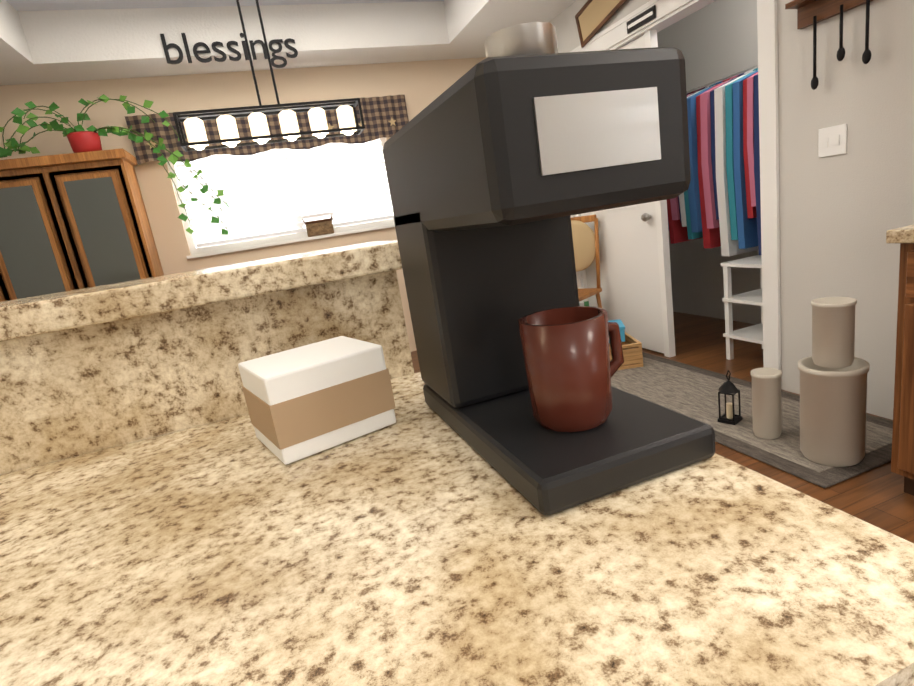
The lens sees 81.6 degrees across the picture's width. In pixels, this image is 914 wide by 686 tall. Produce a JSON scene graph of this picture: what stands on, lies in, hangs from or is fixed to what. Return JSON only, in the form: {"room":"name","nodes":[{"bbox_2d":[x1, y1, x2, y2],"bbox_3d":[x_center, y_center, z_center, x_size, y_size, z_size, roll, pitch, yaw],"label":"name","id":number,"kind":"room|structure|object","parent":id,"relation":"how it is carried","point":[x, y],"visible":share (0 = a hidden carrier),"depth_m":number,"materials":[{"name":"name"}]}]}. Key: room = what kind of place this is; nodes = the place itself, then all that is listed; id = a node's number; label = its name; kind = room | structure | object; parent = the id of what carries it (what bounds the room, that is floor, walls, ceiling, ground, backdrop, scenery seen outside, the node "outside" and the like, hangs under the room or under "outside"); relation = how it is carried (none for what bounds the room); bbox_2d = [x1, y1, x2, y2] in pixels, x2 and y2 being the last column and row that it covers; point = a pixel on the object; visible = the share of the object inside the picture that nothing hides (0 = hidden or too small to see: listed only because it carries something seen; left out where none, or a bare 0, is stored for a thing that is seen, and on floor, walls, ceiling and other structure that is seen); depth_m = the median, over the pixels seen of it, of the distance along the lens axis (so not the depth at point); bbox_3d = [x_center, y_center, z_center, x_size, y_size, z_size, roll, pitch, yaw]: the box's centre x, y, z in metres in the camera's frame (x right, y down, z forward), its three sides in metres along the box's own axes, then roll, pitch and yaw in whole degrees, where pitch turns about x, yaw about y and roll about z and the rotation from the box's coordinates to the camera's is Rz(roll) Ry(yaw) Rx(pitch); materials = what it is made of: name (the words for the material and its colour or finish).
{"room":"kitchen","nodes":[
{"label":"kitchen","id":0,"kind":"room"},
{"bbox_2d":[0,57,485,351],"bbox_3d":[-1.332,-0.949,4.458,4.400,2.460,0.120,-13,14,-18],"label":"wall","id":1,"kind":"structure","parent":0,"point":[420,85],"depth_m":4.08,"materials":[{"name":"beige paint"}]},
{"bbox_2d":[167,137,394,258],"bbox_3d":[-1.369,-1.300,4.353,1.780,0.925,0.130,-13,14,-18],"label":"window","id":2,"kind":"structure","parent":1,"relation":"in","point":[195,251],"depth_m":4.34,"materials":[{"name":"white"}]},
{"bbox_2d":[125,95,408,164],"bbox_3d":[-1.386,-1.686,4.162,2.100,0.350,0.040,-13,14,-18],"label":"valance","id":3,"kind":"object","parent":2,"relation":"hanging from","point":[385,116],"visible":0.44,"depth_m":4.16,"materials":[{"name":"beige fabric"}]},
{"bbox_2d":[175,138,393,247],"bbox_3d":[-1.364,-1.308,4.330,1.610,0.797,0.022,-13,14,-18],"label":"window blinds","id":4,"kind":"object","parent":2,"relation":"attached to","point":[231,174],"visible":0.69,"depth_m":4.33,"materials":[{"name":"white plastic"}]},
{"bbox_2d":[302,214,333,236],"bbox_3d":[-1.162,-0.987,4.470,0.256,0.154,0.100,-13,14,-18],"label":"basket","id":5,"kind":"object","parent":2,"relation":"on","point":[319,227],"visible":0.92,"depth_m":4.43,"materials":[{"name":"brown wicker"}]},
{"bbox_2d":[0,0,575,85],"bbox_3d":[-0.131,-1.603,0.259,4.380,0.360,8.450,-13,14,-18],"label":"ceiling","id":6,"kind":"structure","parent":0,"point":[46,41],"depth_m":3.68,"materials":[{"name":"white paint"}]},
{"bbox_2d":[160,33,297,67],"bbox_3d":[-1.550,-2.022,3.671,0.864,0.246,0.012,-13,14,-18],"label":"sign","id":7,"kind":"object","parent":6,"relation":"attached to","point":[166,47],"visible":0.88,"depth_m":3.66,"materials":[{"name":"black plastic"}]},
{"bbox_2d":[172,0,364,151],"bbox_3d":[-1.113,-1.664,2.939,1.000,1.051,0.180,-13,14,-18],"label":"dining chandelier","id":8,"kind":"object","parent":6,"relation":"hanging from","point":[192,121],"visible":1,"depth_m":2.99,"materials":[{"name":"black metal"}]},
{"bbox_2d":[411,311,913,542],"bbox_3d":[0.687,0.868,1.005,5.280,0.060,8.450,-13,14,-18],"label":"floor","id":9,"kind":"structure","parent":0,"point":[878,496],"depth_m":2.07,"materials":[{"name":"brown wood"}]},
{"bbox_2d":[0,148,163,301],"bbox_3d":[-2.624,-0.298,3.747,1.030,1.920,0.526,-13,14,-18],"label":"oak hutch","id":10,"kind":"object","parent":9,"relation":"on","point":[72,221],"visible":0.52,"depth_m":3.56,"materials":[{"name":"brown wood"}]},
{"bbox_2d":[0,94,228,234],"bbox_3d":[-2.297,-1.149,3.514,1.335,1.046,0.514,-13,14,-18],"label":"pothos plant","id":11,"kind":"object","parent":10,"relation":"on","point":[80,138],"visible":1,"depth_m":3.58,"materials":[{"name":"green plant"}]},
{"bbox_2d":[0,240,413,474],"bbox_3d":[-0.963,0.570,0.767,1.998,1.115,0.330,-13,14,-18],"label":"backsplash","id":12,"kind":"structure","parent":9,"relation":"on","point":[83,371],"depth_m":0.73,"materials":[{"name":"beige stone"}]},
{"bbox_2d":[579,301,588,305],"bbox_3d":[0.975,-0.201,4.521,0.220,0.300,0.240,-13,14,-18],"label":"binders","id":13,"kind":"object","parent":9,"relation":"on","point":[586,303],"visible":0.08,"depth_m":4.40,"materials":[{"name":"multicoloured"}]},
{"bbox_2d":[571,215,601,307],"bbox_3d":[0.827,-0.428,4.048,0.446,1.001,0.488,3,18,41],"label":"wood chair","id":14,"kind":"object","parent":9,"relation":"on","point":[586,244],"visible":0.33,"depth_m":4.05,"materials":[{"name":"brown wood"}]},
{"bbox_2d":[721,255,762,359],"bbox_3d":[1.912,-0.195,3.186,0.350,0.620,0.450,-13,14,-18],"label":"shelf unit","id":15,"kind":"object","parent":9,"relation":"on","point":[754,333],"visible":0.31,"depth_m":3.28,"materials":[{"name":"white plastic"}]},
{"bbox_2d":[611,352,892,488],"bbox_3d":[1.319,0.291,2.856,0.680,0.011,1.850,-13,14,-18],"label":"area rug","id":16,"kind":"object","parent":9,"relation":"on","point":[687,390],"visible":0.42,"depth_m":2.55,"materials":[{"name":"grey carpet"}]},
{"bbox_2d":[609,332,642,369],"bbox_3d":[1.069,0.051,3.651,0.280,0.160,0.400,-8,13,2],"label":"crate","id":17,"kind":"object","parent":16,"relation":"on","point":[632,351],"visible":0.29,"depth_m":3.46,"materials":[{"name":"brown wood"}]},
{"bbox_2d":[608,319,624,342],"bbox_3d":[1.049,-0.078,3.620,0.170,0.105,0.230,-6,14,12],"label":"box","id":18,"kind":"object","parent":17,"relation":"on","point":[621,327],"visible":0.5,"depth_m":3.51,"materials":[{"name":"blue"}]},
{"bbox_2d":[718,370,742,424],"bbox_3d":[1.278,0.247,2.487,0.100,0.253,0.100,-19,17,-37],"label":"lantern","id":19,"kind":"object","parent":16,"relation":"on","point":[729,415],"visible":1,"depth_m":2.48,"materials":[{"name":"black metal"}]},
{"bbox_2d":[751,368,781,438],"bbox_3d":[1.343,0.262,2.298,0.117,0.290,0.117,-13,14,-18],"label":"crock","id":20,"kind":"object","parent":16,"relation":"on","point":[766,405],"visible":1,"depth_m":2.26,"materials":[{"name":"beige ceramic"}]},
{"bbox_2d":[798,356,869,466],"bbox_3d":[1.446,0.260,2.044,0.223,0.380,0.223,-13,14,-18],"label":"crock","id":21,"kind":"object","parent":16,"relation":"on","point":[833,403],"visible":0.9,"depth_m":1.97,"materials":[{"name":"beige ceramic"}]},
{"bbox_2d":[811,297,856,367],"bbox_3d":[1.400,-0.040,1.973,0.138,0.240,0.138,-13,14,-18],"label":"crock","id":22,"kind":"object","parent":21,"relation":"on","point":[833,331],"visible":1,"depth_m":1.93,"materials":[{"name":"beige ceramic"}]},
{"bbox_2d":[891,243,913,495],"bbox_3d":[1.761,0.102,1.499,0.652,0.865,0.610,-13,14,-18],"label":"base cabinet","id":23,"kind":"object","parent":9,"relation":"on","point":[902,460],"visible":0.98,"depth_m":1.66,"materials":[{"name":"brown wood"}]},
{"bbox_3d":[2.841,0.634,-1.442,0.652,0.865,2.135,-13,14,-18],"label":"base cabinet","id":24,"kind":"object","parent":9,"relation":"on","visible":0},
{"bbox_2d":[886,224,913,242],"bbox_3d":[2.361,-0.054,-0.432,0.635,0.140,4.580,-13,14,-18],"label":"countertop","id":25,"kind":"structure","parent":24,"relation":"on","point":[904,234],"depth_m":1.57,"materials":[{"name":"stone"}]},
{"bbox_3d":[-0.490,0.787,0.094,1.827,0.865,1.531,-13,14,-18],"label":"cabinet","id":26,"kind":"object","parent":9,"relation":"on","visible":0},
{"bbox_2d":[0,372,913,685],"bbox_3d":[-0.355,0.317,0.001,1.453,0.040,1.476,-13,14,-18],"label":"countertop","id":27,"kind":"structure","parent":26,"relation":"on","point":[420,542],"depth_m":0.33,"materials":[{"name":"stone"}]},
{"bbox_2d":[238,336,395,464],"bbox_3d":[-0.171,0.061,0.647,0.142,0.100,0.122,-17,16,-32],"label":"box","id":28,"kind":"object","parent":27,"relation":"on","point":[302,402],"visible":1,"depth_m":0.60,"materials":[{"name":"white cardboard"}]},
{"bbox_2d":[383,22,714,514],"bbox_3d":[0.063,-0.088,0.533,0.170,0.370,0.320,-13,14,-18],"label":"coffee maker","id":29,"kind":"object","parent":27,"relation":"on","point":[512,152],"visible":0.88,"depth_m":0.43,"materials":[{"name":"black plastic"}]},
{"bbox_2d":[518,306,623,431],"bbox_3d":[0.115,0.020,0.499,0.110,0.100,0.080,-16,15,-27],"label":"mug","id":30,"kind":"object","parent":29,"relation":"on","point":[571,368],"visible":0.98,"depth_m":0.46,"materials":[{"name":"brown ceramic"}]},
{"bbox_2d":[657,0,760,323],"bbox_3d":[1.777,-1.252,3.588,0.980,2.510,2.320,-13,14,-18],"label":"wall","id":31,"kind":"structure","parent":0,"point":[716,40],"depth_m":4.09,"materials":[{"name":"grey paint"}]},
{"bbox_2d":[667,65,761,255],"bbox_3d":[1.819,-1.131,3.345,0.498,1.094,1.580,-13,14,-18],"label":"hanging clothes","id":32,"kind":"object","parent":31,"relation":"attached to","point":[717,203],"visible":0.48,"depth_m":3.25,"materials":[{"name":"multicoloured fabric"}]},
{"bbox_2d":[548,0,913,419],"bbox_3d":[2.077,-0.712,1.230,0.120,2.460,8.450,-13,14,-18],"label":"wall","id":33,"kind":"structure","parent":0,"point":[840,215],"depth_m":2.30,"materials":[{"name":"grey paint"}]},
{"bbox_2d":[575,0,626,47],"bbox_3d":[0.935,-2.165,3.385,0.012,0.340,0.633,-13,14,-18],"label":"picture frame","id":34,"kind":"object","parent":33,"relation":"attached to","point":[592,17],"visible":0.97,"depth_m":3.50,"materials":[{"name":"brown wood"}]},
{"bbox_2d":[581,35,663,352],"bbox_3d":[1.122,-0.965,3.833,0.103,2.018,0.882,-13,14,-18],"label":"closet door","id":35,"kind":"structure","parent":33,"relation":"in","point":[630,295],"depth_m":3.81,"materials":[{"name":"white wood"}]},
{"bbox_2d":[626,5,655,33],"bbox_3d":[1.085,-1.910,3.135,0.016,0.066,0.250,-13,14,-18],"label":"header sign","id":36,"kind":"object","parent":33,"relation":"attached to","point":[642,19],"visible":1,"depth_m":3.12,"materials":[{"name":"black plastic"}]},
{"bbox_2d":[570,0,780,369],"bbox_3d":[1.281,-0.965,3.458,0.144,2.165,1.920,-13,14,-18],"label":"door frame","id":37,"kind":"structure","parent":33,"relation":"attached to","point":[615,36],"depth_m":2.74,"materials":[{"name":"white wood"}]},
{"bbox_2d":[785,0,872,89],"bbox_3d":[1.530,-1.272,2.144,0.098,0.417,0.360,-13,14,-18],"label":"coat rack","id":38,"kind":"object","parent":33,"relation":"attached to","point":[812,12],"visible":1,"depth_m":2.19,"materials":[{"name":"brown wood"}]},
{"bbox_2d":[818,124,846,157],"bbox_3d":[1.622,-0.873,2.293,0.011,0.120,0.120,-13,14,-18],"label":"switch plate","id":39,"kind":"object","parent":33,"relation":"attached to","point":[832,140],"visible":1,"depth_m":2.29,"materials":[{"name":"white plastic"}]},
{"label":"outside","id":40,"kind":"structure","parent":0,"visible":0},
{"bbox_2d":[175,141,391,247],"bbox_3d":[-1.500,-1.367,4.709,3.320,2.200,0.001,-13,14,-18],"label":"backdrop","id":41,"kind":"structure","parent":40,"point":[281,191],"depth_m":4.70,"materials":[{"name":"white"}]}
]}

